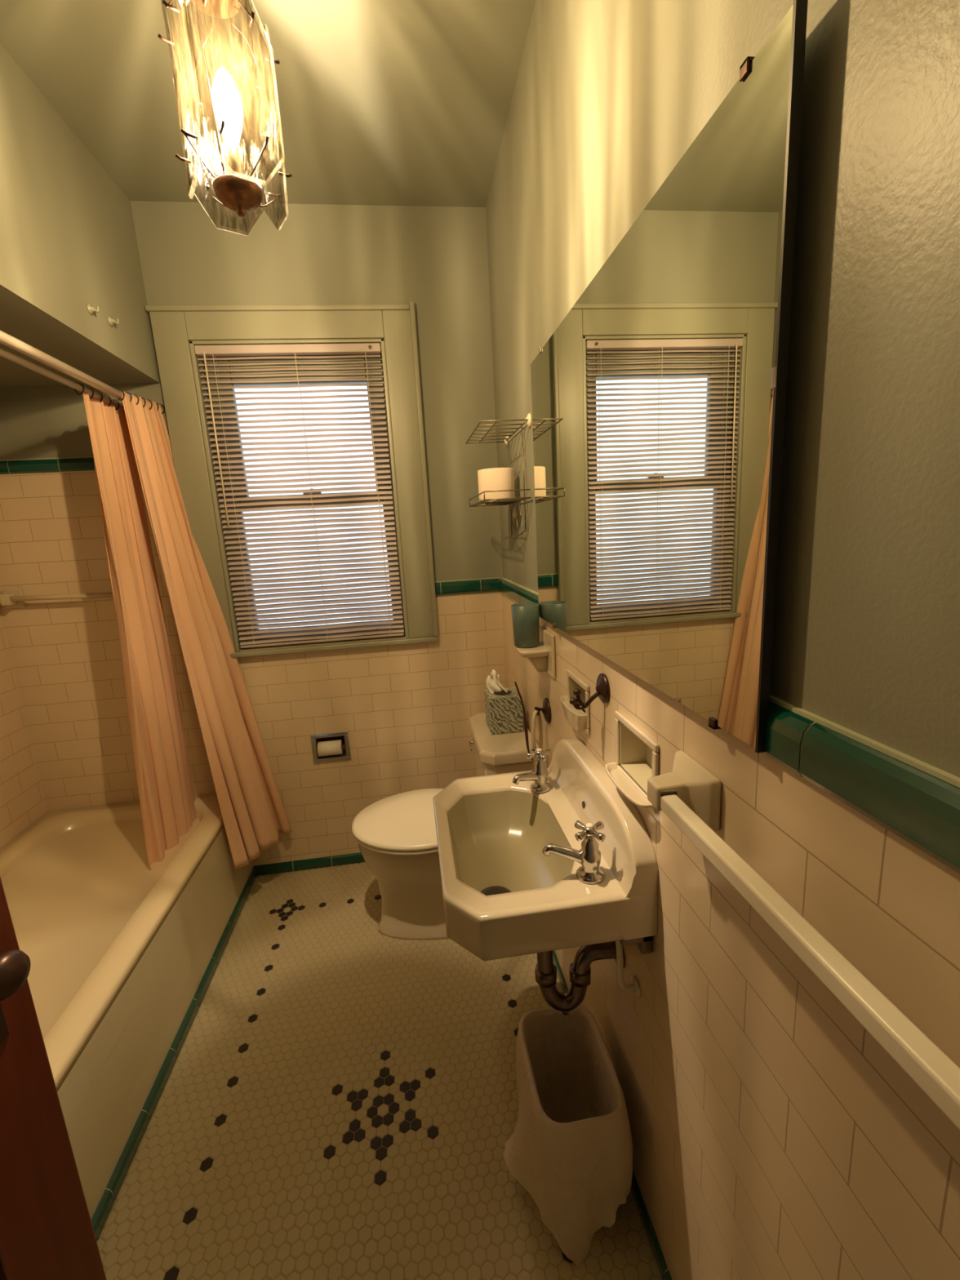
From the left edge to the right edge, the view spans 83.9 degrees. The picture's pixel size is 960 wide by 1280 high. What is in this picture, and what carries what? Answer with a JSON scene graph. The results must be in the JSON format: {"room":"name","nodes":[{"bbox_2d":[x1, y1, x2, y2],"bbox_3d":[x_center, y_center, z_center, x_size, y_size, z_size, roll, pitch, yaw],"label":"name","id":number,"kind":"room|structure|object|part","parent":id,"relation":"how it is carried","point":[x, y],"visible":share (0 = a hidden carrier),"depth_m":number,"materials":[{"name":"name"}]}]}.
{"room":"bathroom","nodes":[
{"label":"bathroom","id":0,"kind":"room"},
{"bbox_2d":[0,608,48,848],"bbox_3d":[-1.634,0.238,1.202,0.100,1.915,1.685,-5,12,-7],"label":"wall","id":1,"kind":"structure","parent":0,"point":[23,802],"depth_m":1.90,"materials":[{"name":"white tile"}]},
{"bbox_2d":[0,43,159,386],"bbox_3d":[-1.365,-0.951,0.897,0.750,0.545,1.715,-5,12,-7],"label":"wall header","id":2,"kind":"structure","parent":0,"point":[68,242],"depth_m":1.37,"materials":[{"name":"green paint"}]},
{"bbox_2d":[86,303,99,315],"bbox_3d":[-1.033,-0.886,1.431,0.025,0.026,0.026,-5,12,-7],"label":"wall hook","id":3,"kind":"object","parent":2,"relation":"attached to","point":[91,309],"visible":1,"depth_m":1.43,"materials":[{"name":"beige ceramic"}]},
{"bbox_2d":[106,315,119,326],"bbox_3d":[-1.048,-0.914,1.532,0.025,0.026,0.026,-5,12,-7],"label":"wall hook","id":4,"kind":"object","parent":2,"relation":"attached to","point":[111,322],"visible":1,"depth_m":1.53,"materials":[{"name":"beige ceramic"}]},
{"bbox_2d":[0,200,506,866],"bbox_3d":[-0.814,-0.248,2.045,2.005,2.440,0.120,-5,12,-7],"label":"wall","id":5,"kind":"structure","parent":0,"point":[406,710],"depth_m":1.96,"materials":[{"name":"beige paint"}]},
{"bbox_2d":[0,456,95,474],"bbox_3d":[-1.405,-0.602,1.833,0.640,0.048,0.018,-5,12,-7],"label":"trim","id":6,"kind":"structure","parent":5,"relation":"attached to","point":[14,466],"depth_m":1.82,"materials":[{"name":"green tile"}]},
{"bbox_2d":[0,587,113,608],"bbox_3d":[-1.449,-0.159,1.884,0.449,0.070,0.055,-5,12,-7],"label":"grab rail","id":7,"kind":"object","parent":5,"relation":"attached to","point":[13,597],"visible":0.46,"depth_m":1.87,"materials":[{"name":"beige ceramic"}]},
{"bbox_3d":[-1.639,-0.144,1.861,0.064,0.070,0.055,-5,12,-7],"label":"post","id":8,"kind":"part","parent":7,"relation":"part of","materials":[{"name":"beige ceramic"}]},
{"bbox_2d":[90,866,257,1241],"bbox_3d":[-0.820,1.103,1.433,0.016,0.043,1.585,-5,12,-7],"label":"baseboard","id":9,"kind":"structure","parent":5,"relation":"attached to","point":[101,1213],"depth_m":1.35,"materials":[{"name":"green tile"}]},
{"bbox_2d":[144,301,438,657],"bbox_3d":[-0.641,-0.561,1.991,0.884,1.215,0.152,-5,12,-7],"label":"window","id":10,"kind":"structure","parent":5,"relation":"in","point":[176,329],"depth_m":1.91,"materials":[{"name":"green wood"}]},
{"bbox_3d":[-0.655,-0.775,1.980,0.652,0.560,0.032,-5,12,-7],"label":"sash","id":11,"kind":"part","parent":10,"relation":"part of","materials":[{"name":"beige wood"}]},
{"bbox_2d":[194,342,404,648],"bbox_3d":[-0.630,-0.507,1.951,0.620,1.049,0.041,-5,12,-7],"label":"blind","id":12,"kind":"object","parent":10,"relation":"attached to","point":[204,351],"visible":1,"depth_m":1.96,"materials":[{"name":"grey plastic"}]},
{"bbox_3d":[-0.881,-0.480,1.927,0.001,1.023,0.026,-5,12,-7],"label":"ladder cord","id":13,"kind":"part","parent":12,"relation":"part of","materials":[{"name":"white fabric"}]},
{"bbox_3d":[-0.614,-0.501,1.960,0.001,1.023,0.026,-5,12,-7],"label":"ladder cord","id":14,"kind":"part","parent":12,"relation":"part of","materials":[{"name":"white fabric"}]},
{"bbox_3d":[-0.602,0.001,2.060,0.612,0.009,0.022,-5,12,-7],"label":"rail","id":15,"kind":"part","parent":12,"relation":"part of","materials":[{"name":"grey plastic"}]},
{"bbox_3d":[-0.377,-0.521,1.989,0.001,1.023,0.026,-5,12,-7],"label":"ladder cord","id":16,"kind":"part","parent":12,"relation":"part of","materials":[{"name":"white fabric"}]},
{"bbox_3d":[-0.622,-0.268,2.047,0.652,0.553,0.032,-5,12,-7],"label":"sash","id":17,"kind":"part","parent":10,"relation":"part of","materials":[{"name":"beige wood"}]},
{"bbox_3d":[-0.605,0.024,2.080,0.882,0.020,0.092,-5,12,-7],"label":"sill","id":18,"kind":"part","parent":10,"relation":"part of","materials":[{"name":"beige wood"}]},
{"bbox_2d":[253,852,365,875],"bbox_3d":[-0.393,0.907,2.265,1.087,0.046,0.014,-5,12,-7],"label":"baseboard","id":19,"kind":"structure","parent":5,"relation":"attached to","point":[302,864],"depth_m":2.22,"materials":[{"name":"green tile"}]},
{"bbox_2d":[310,731,351,763],"bbox_3d":[-0.601,0.426,2.170,0.147,0.122,0.060,-5,12,-7],"label":"toilet paper holder","id":20,"kind":"object","parent":5,"relation":"attached to","point":[344,735],"visible":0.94,"depth_m":2.15,"materials":[{"name":"silver metal"}]},
{"bbox_2d":[317,739,342,756],"bbox_3d":[-0.602,0.435,2.151,0.091,0.058,0.058,-5,12,-7],"label":"toilet paper roll","id":21,"kind":"object","parent":20,"relation":"on","point":[331,747],"visible":0.97,"depth_m":2.13,"materials":[{"name":"white paper"}]},
{"bbox_2d":[434,577,499,594],"bbox_3d":[-0.051,-0.213,2.096,0.258,0.049,0.018,-5,12,-7],"label":"trim","id":22,"kind":"structure","parent":5,"relation":"attached to","point":[483,584],"depth_m":2.09,"materials":[{"name":"green tile"}]},
{"bbox_2d":[0,0,535,207],"bbox_3d":[-0.729,-1.259,0.662,2.000,0.080,2.405,-5,12,-7],"label":"ceiling","id":23,"kind":"structure","parent":0,"point":[380,102],"depth_m":1.32,"materials":[{"name":"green paint"}]},
{"bbox_2d":[157,0,292,233],"bbox_3d":[-0.394,-0.959,0.786,0.156,0.592,0.156,-11,14,-34],"label":"pendant lamp","id":24,"kind":"object","parent":23,"relation":"hanging from","point":[234,189],"visible":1,"depth_m":0.78,"materials":[{"name":"clear glass"}]},
{"bbox_3d":[-0.434,-0.803,0.782,0.017,0.256,0.120,-11,14,-34],"label":"glass panel","id":25,"kind":"part","parent":24,"relation":"part of","materials":[{"name":"white"}]},
{"bbox_3d":[-0.408,-0.715,0.797,0.004,0.035,0.067,3,13,27],"label":"wire arm","id":26,"kind":"part","parent":24,"relation":"part of","materials":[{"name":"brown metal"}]},
{"bbox_3d":[-0.417,-0.716,0.863,0.067,0.035,0.004,3,13,27],"label":"wire arm","id":27,"kind":"part","parent":24,"relation":"part of","materials":[{"name":"silver metal"}]},
{"bbox_3d":[-0.420,-0.809,0.866,0.120,0.256,0.017,-11,14,-34],"label":"glass panel","id":28,"kind":"part","parent":24,"relation":"part of","materials":[{"name":"white"}]},
{"bbox_3d":[-0.350,-0.805,0.767,0.120,0.256,0.017,-11,14,-34],"label":"glass panel","id":29,"kind":"part","parent":24,"relation":"part of","materials":[{"name":"white"}]},
{"bbox_2d":[223,140,245,177],"bbox_3d":[-0.381,-0.739,0.831,0.028,0.053,0.028,-5,12,-7],"label":"socket","id":30,"kind":"object","parent":24,"relation":"attached to","point":[228,171],"depth_m":0.82,"materials":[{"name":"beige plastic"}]},
{"bbox_3d":[-0.359,-0.910,0.836,0.006,0.054,0.060,2,13,24],"label":"wire arm","id":31,"kind":"part","parent":24,"relation":"part of","materials":[{"name":"silver metal"}]},
{"bbox_3d":[-0.352,-0.908,0.764,0.060,0.054,0.006,2,13,24],"label":"wire arm","id":32,"kind":"part","parent":24,"relation":"part of","materials":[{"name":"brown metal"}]},
{"bbox_3d":[-0.343,-0.721,0.806,0.067,0.035,0.004,3,13,27],"label":"wire arm","id":33,"kind":"part","parent":24,"relation":"part of","materials":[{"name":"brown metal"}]},
{"bbox_3d":[-0.352,-0.721,0.873,0.004,0.035,0.067,3,13,27],"label":"wire arm","id":34,"kind":"part","parent":24,"relation":"part of","materials":[{"name":"silver metal"}]},
{"bbox_3d":[-0.336,-0.810,0.852,0.017,0.256,0.120,-11,14,-34],"label":"glass panel","id":35,"kind":"part","parent":24,"relation":"part of","materials":[{"name":"white"}]},
{"bbox_2d":[97,862,662,1279],"bbox_3d":[-0.219,1.171,1.185,1.166,0.061,2.355,-5,12,-7],"label":"floor","id":36,"kind":"structure","parent":0,"point":[339,1100],"depth_m":1.26,"materials":[{"name":"beige tile"}]},
{"bbox_2d":[0,792,253,1219],"bbox_3d":[-1.184,0.963,1.355,0.708,0.386,1.582,-5,12,-7],"label":"bathtub","id":37,"kind":"object","parent":36,"relation":"on","point":[119,950],"visible":0.75,"depth_m":1.44,"materials":[{"name":"beige ceramic"}]},
{"bbox_2d":[0,792,224,1092],"bbox_3d":[-1.186,0.929,1.348,0.708,0.316,1.582,-5,12,-7],"label":"basin","id":38,"kind":"object","parent":37,"relation":"in","point":[117,948],"depth_m":1.48,"materials":[{"name":"beige ceramic"}]},
{"bbox_2d":[351,712,538,940],"bbox_3d":[-0.122,0.653,1.831,0.612,0.686,0.384,-5,12,-7],"label":"toilet","id":39,"kind":"object","parent":36,"relation":"on","point":[395,835],"visible":0.59,"depth_m":1.75,"materials":[{"name":"beige ceramic"}]},
{"bbox_3d":[-0.214,0.618,1.811,0.421,0.015,0.372,-5,12,-7],"label":"seat","id":40,"kind":"part","parent":39,"relation":"part of","materials":[{"name":"beige plastic"}]},
{"bbox_3d":[-0.216,0.598,1.807,0.427,0.022,0.378,-5,12,-7],"label":"lid","id":41,"kind":"part","parent":39,"relation":"part of","materials":[{"name":"beige plastic"}]},
{"bbox_3d":[-0.134,0.805,1.859,0.545,0.378,0.354,-5,12,-7],"label":"bowl","id":42,"kind":"part","parent":39,"relation":"part of","materials":[{"name":"beige ceramic"}]},
{"bbox_3d":[-0.029,0.373,1.887,0.020,0.020,0.070,-5,12,-7],"label":"flush lever","id":43,"kind":"part","parent":39,"relation":"part of","materials":[{"name":"silver metal"}]},
{"bbox_2d":[484,686,523,734],"bbox_3d":[0.079,0.234,1.792,0.108,0.124,0.110,-5,12,-7],"label":"tissue box","id":44,"kind":"object","parent":39,"relation":"on","point":[504,710],"visible":0.9,"depth_m":1.74,"materials":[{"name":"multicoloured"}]},
{"bbox_2d":[485,669,507,693],"bbox_3d":[0.063,0.141,1.775,0.084,0.088,0.030,-5,12,-7],"label":"tissue","id":45,"kind":"object","parent":44,"relation":"in","point":[493,684],"visible":0.95,"depth_m":1.77,"materials":[{"name":"white paper"}]},
{"bbox_3d":[0.071,0.320,1.792,0.186,0.040,0.384,-5,12,-7],"label":"tank lid","id":46,"kind":"part","parent":39,"relation":"part of","materials":[{"name":"beige ceramic"}]},
{"bbox_3d":[0.082,0.474,1.824,0.168,0.275,0.359,-5,12,-7],"label":"tank","id":47,"kind":"part","parent":39,"relation":"part of","materials":[{"name":"beige ceramic"}]},
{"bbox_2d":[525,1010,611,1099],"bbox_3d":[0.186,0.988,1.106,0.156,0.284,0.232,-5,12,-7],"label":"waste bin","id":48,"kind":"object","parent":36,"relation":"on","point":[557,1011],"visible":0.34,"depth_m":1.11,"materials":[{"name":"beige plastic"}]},
{"bbox_2d":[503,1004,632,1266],"bbox_3d":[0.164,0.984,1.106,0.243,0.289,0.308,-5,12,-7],"label":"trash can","id":49,"kind":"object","parent":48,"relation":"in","point":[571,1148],"visible":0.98,"depth_m":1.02,"materials":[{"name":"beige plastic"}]},
{"bbox_2d":[485,0,959,1279],"bbox_3d":[0.279,-0.105,1.039,0.109,2.440,2.425,-5,12,-7],"label":"wall","id":50,"kind":"structure","parent":0,"point":[774,1137],"depth_m":0.50,"materials":[{"name":"beige tile"}]},
{"bbox_2d":[466,413,531,539],"bbox_3d":[0.054,-0.484,1.659,0.142,0.344,0.367,-5,12,-7],"label":"wire shelf","id":51,"kind":"object","parent":50,"relation":"attached to","point":[501,501],"visible":0.99,"depth_m":1.61,"materials":[{"name":"silver metal"}]},
{"bbox_2d":[477,467,515,501],"bbox_3d":[0.051,-0.479,1.661,0.112,0.095,0.112,-5,12,-7],"label":"toilet paper roll","id":52,"kind":"object","parent":51,"relation":"on","point":[494,478],"visible":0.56,"depth_m":1.61,"materials":[{"name":"beige paper"}]},
{"bbox_3d":[0.052,-0.443,1.671,0.133,0.024,0.359,-5,12,-7],"label":"rail","id":53,"kind":"part","parent":51,"relation":"part of","materials":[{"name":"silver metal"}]},
{"bbox_2d":[504,434,509,446],"bbox_3d":[0.088,-0.669,1.794,0.012,0.039,0.040,-5,12,-7],"label":"cup","id":54,"kind":"object","parent":51,"relation":"on","point":[505,440],"depth_m":1.78,"materials":[{"name":"beige plastic"}]},
{"bbox_2d":[511,507,516,519],"bbox_3d":[0.113,-0.417,1.764,0.012,0.039,0.040,-5,12,-7],"label":"cup","id":55,"kind":"object","parent":51,"relation":"on","point":[513,513],"depth_m":1.75,"materials":[{"name":"beige plastic"}]},
{"bbox_2d":[524,413,531,427],"bbox_3d":[0.132,-0.607,1.478,0.012,0.039,0.040,-5,12,-7],"label":"cup","id":56,"kind":"object","parent":51,"relation":"on","point":[528,420],"depth_m":1.47,"materials":[{"name":"beige plastic"}]},
{"bbox_2d":[514,626,555,678],"bbox_3d":[0.144,0.033,1.443,0.087,0.115,0.155,-5,12,-7],"label":"cup holder","id":57,"kind":"object","parent":50,"relation":"attached to","point":[542,656],"visible":0.88,"depth_m":1.41,"materials":[{"name":"beige ceramic"}]},
{"bbox_2d":[511,602,539,648],"bbox_3d":[0.125,-0.040,1.449,0.076,0.113,0.076,-5,12,-7],"label":"cup","id":58,"kind":"object","parent":57,"relation":"on","point":[525,615],"visible":1,"depth_m":1.42,"materials":[{"name":"teal plastic"}]},
{"bbox_3d":[0.180,0.030,1.447,0.010,0.115,0.155,-5,12,-7],"label":"plate","id":59,"kind":"part","parent":57,"relation":"part of","materials":[{"name":"beige ceramic"}]},
{"bbox_2d":[533,697,551,723],"bbox_3d":[0.172,0.200,1.503,0.039,0.072,0.072,-5,12,-7],"label":"robe hook","id":60,"kind":"object","parent":50,"relation":"attached to","point":[546,709],"visible":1,"depth_m":1.49,"materials":[{"name":"brown metal"}]},
{"bbox_2d":[531,710,542,759],"bbox_3d":[0.162,0.270,1.515,0.012,0.150,0.048,7,15,41],"label":"towel ring","id":61,"kind":"object","parent":60,"relation":"hanging from","point":[535,713],"visible":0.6,"depth_m":1.50,"materials":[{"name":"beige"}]},
{"bbox_3d":[0.167,0.199,1.502,0.029,0.026,0.008,-5,12,-7],"label":"arm","id":62,"kind":"part","parent":60,"relation":"part of","materials":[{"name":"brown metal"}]},
{"bbox_3d":[0.183,0.199,1.504,0.016,0.072,0.072,-5,12,-7],"label":"plate","id":63,"kind":"part","parent":60,"relation":"part of","materials":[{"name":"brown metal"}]},
{"bbox_2d":[432,737,657,1015],"bbox_3d":[0.092,0.514,1.106,0.344,0.508,0.490,-5,12,-7],"label":"sink","id":64,"kind":"object","parent":50,"relation":"attached to","point":[540,860],"visible":1,"depth_m":0.99,"materials":[{"name":"beige ceramic"}]},
{"bbox_3d":[0.058,0.443,1.091,0.228,0.101,0.363,-5,12,-7],"label":"bowl","id":65,"kind":"part","parent":64,"relation":"part of","materials":[{"name":"beige ceramic"}]},
{"bbox_2d":[514,681,533,759],"bbox_3d":[0.106,0.186,1.239,0.018,0.180,0.052,-12,15,-38],"label":"rod","id":66,"kind":"object","parent":64,"relation":"attached to","point":[515,682],"visible":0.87,"depth_m":1.25,"materials":[{"name":"brown metal"}]},
{"bbox_3d":[0.108,0.315,1.213,0.086,0.038,0.021,-12,14,-36],"label":"spout","id":67,"kind":"part","parent":64,"relation":"part of","materials":[{"name":"silver metal"}]},
{"bbox_3d":[0.136,0.261,1.227,0.051,0.017,0.051,2,13,26],"label":"cross handle","id":68,"kind":"part","parent":64,"relation":"part of","materials":[{"name":"silver metal"}]},
{"bbox_2d":[529,757,551,792],"bbox_3d":[0.138,0.306,1.236,0.050,0.080,0.050,-5,12,-7],"label":"tap","id":69,"kind":"object","parent":64,"relation":"on","point":[539,782],"depth_m":1.22,"materials":[{"name":"silver metal"}]},
{"bbox_2d":[432,770,648,961],"bbox_3d":[0.088,0.446,1.092,0.344,0.143,0.490,-5,12,-7],"label":"basin","id":70,"kind":"object","parent":64,"relation":"in","point":[504,897],"depth_m":0.99,"materials":[{"name":"beige ceramic"}]},
{"bbox_3d":[0.151,0.371,0.922,0.085,0.040,0.021,-2,12,8],"label":"spout","id":71,"kind":"part","parent":64,"relation":"part of","materials":[{"name":"silver metal"}]},
{"bbox_2d":[575,835,604,884],"bbox_3d":[0.189,0.368,0.916,0.050,0.080,0.050,-5,12,-7],"label":"tap","id":72,"kind":"object","parent":64,"relation":"on","point":[590,869],"depth_m":0.90,"materials":[{"name":"silver metal"}]},
{"bbox_3d":[0.186,0.324,0.907,0.051,0.017,0.051,-1,12,9],"label":"cross handle","id":73,"kind":"part","parent":64,"relation":"part of","materials":[{"name":"silver metal"}]},
{"bbox_2d":[560,669,590,734],"bbox_3d":[0.232,0.135,1.205,0.082,0.110,0.150,-5,12,-7],"label":"soap dish","id":74,"kind":"object","parent":50,"relation":"attached to","point":[579,720],"visible":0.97,"depth_m":1.19,"materials":[{"name":"beige ceramic"}]},
{"bbox_2d":[560,695,586,732],"bbox_3d":[0.209,0.168,1.209,0.031,0.046,0.147,-5,12,-7],"label":"tray","id":75,"kind":"object","parent":74,"relation":"on","point":[577,718],"depth_m":1.18,"materials":[{"name":"beige ceramic"}]},
{"bbox_2d":[569,673,609,710],"bbox_3d":[0.208,0.103,1.030,0.066,0.072,0.058,-5,12,-7],"label":"robe hook","id":76,"kind":"object","parent":50,"relation":"attached to","point":[602,687],"visible":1,"depth_m":1.03,"materials":[{"name":"brown metal"}]},
{"bbox_3d":[0.205,0.115,1.044,0.060,0.042,0.018,-2,12,7],"label":"arm","id":77,"kind":"part","parent":76,"relation":"part of","materials":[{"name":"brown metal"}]},
{"bbox_3d":[0.233,0.094,1.032,0.016,0.058,0.058,-5,12,-7],"label":"plate","id":78,"kind":"part","parent":76,"relation":"part of","materials":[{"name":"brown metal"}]},
{"bbox_2d":[552,950,671,1279],"bbox_3d":[0.291,1.076,1.262,0.012,0.041,2.205,-5,12,-7],"label":"baseboard","id":79,"kind":"structure","parent":50,"relation":"attached to","point":[655,1245],"depth_m":1.03,"materials":[{"name":"green tile"}]},
{"bbox_2d":[604,711,658,813],"bbox_3d":[0.271,0.199,0.905,0.088,0.116,0.166,-5,12,-7],"label":"soap dish","id":80,"kind":"object","parent":50,"relation":"attached to","point":[636,754],"visible":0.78,"depth_m":0.95,"materials":[{"name":"beige ceramic"}]},
{"bbox_2d":[604,762,654,808],"bbox_3d":[0.249,0.250,0.911,0.037,0.017,0.163,-5,12,-7],"label":"tray","id":81,"kind":"object","parent":80,"relation":"on","point":[623,775],"depth_m":0.91,"materials":[{"name":"beige ceramic"}]},
{"bbox_2d":[530,0,808,752],"bbox_3d":[0.216,-0.286,0.939,0.027,0.646,0.932,-5,12,-7],"label":"wall mirror","id":82,"kind":"object","parent":50,"relation":"attached to","point":[659,398],"visible":1,"depth_m":0.63,"materials":[{"name":"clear mirror"}]},
{"bbox_2d":[498,577,959,873],"bbox_3d":[0.234,-0.006,1.042,0.024,0.059,2.205,-5,12,-7],"label":"trim","id":83,"kind":"structure","parent":50,"relation":"attached to","point":[917,801],"depth_m":0.42,"materials":[{"name":"green tile"}]},
{"bbox_2d":[647,750,959,1130],"bbox_3d":[0.290,0.246,0.451,0.068,0.070,0.606,-5,12,-7],"label":"towel bar","id":84,"kind":"object","parent":50,"relation":"attached to","point":[689,795],"visible":1,"depth_m":0.44,"materials":[{"name":"beige ceramic"}]},
{"bbox_3d":[0.256,0.198,0.698,0.068,0.070,0.098,-5,12,-7],"label":"post","id":85,"kind":"part","parent":84,"relation":"part of","materials":[{"name":"beige ceramic"}]},
{"bbox_3d":[-1.150,0.452,0.074,0.750,1.895,0.720,-5,12,-7],"label":"wall","id":86,"kind":"structure","parent":0,"visible":0},
{"bbox_2d":[0,330,122,399],"bbox_3d":[-1.033,-0.640,1.061,0.048,0.048,1.584,-5,12,-7],"label":"curtain rod","id":87,"kind":"object","parent":86,"relation":"attached to","point":[6,339],"visible":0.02,"depth_m":1.34,"materials":[{"name":"white metal"}]},
{"bbox_2d":[117,389,291,869],"bbox_3d":[-0.944,0.008,1.872,0.259,1.631,0.278,-2,12,5],"label":"shower curtain","id":88,"kind":"object","parent":87,"relation":"hanging from","point":[254,815],"visible":1,"depth_m":1.87,"materials":[{"name":"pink fabric"}]},
{"bbox_2d":[0,347,124,408],"bbox_3d":[-1.078,-0.627,1.057,0.032,0.032,1.584,-5,12,-7],"label":"curtain rod","id":89,"kind":"object","parent":86,"relation":"attached to","point":[4,353],"visible":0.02,"depth_m":1.39,"materials":[{"name":"silver metal"}]},
{"bbox_2d":[74,382,196,870],"bbox_3d":[-1.094,0.037,1.749,0.056,1.602,0.448,-5,12,-7],"label":"liner","id":90,"kind":"object","parent":89,"relation":"hanging from","point":[166,794],"visible":0.86,"depth_m":1.73,"materials":[{"name":"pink fabric"}]},
{"bbox_3d":[-0.134,0.164,-0.161,1.250,2.440,0.100,-5,12,-7],"label":"wall","id":91,"kind":"structure","parent":0,"visible":0},
{"bbox_2d":[0,876,106,1279],"bbox_3d":[-0.551,0.312,0.262,0.091,2.012,0.711,-3,12,2],"label":"door","id":92,"kind":"structure","parent":91,"relation":"in","point":[46,1231],"depth_m":0.64,"materials":[{"name":"red wood"}]},
{"bbox_3d":[-0.520,0.358,0.571,0.055,0.052,0.052,-3,12,2],"label":"knob","id":93,"kind":"part","parent":92,"relation":"part of","materials":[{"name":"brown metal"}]}
]}

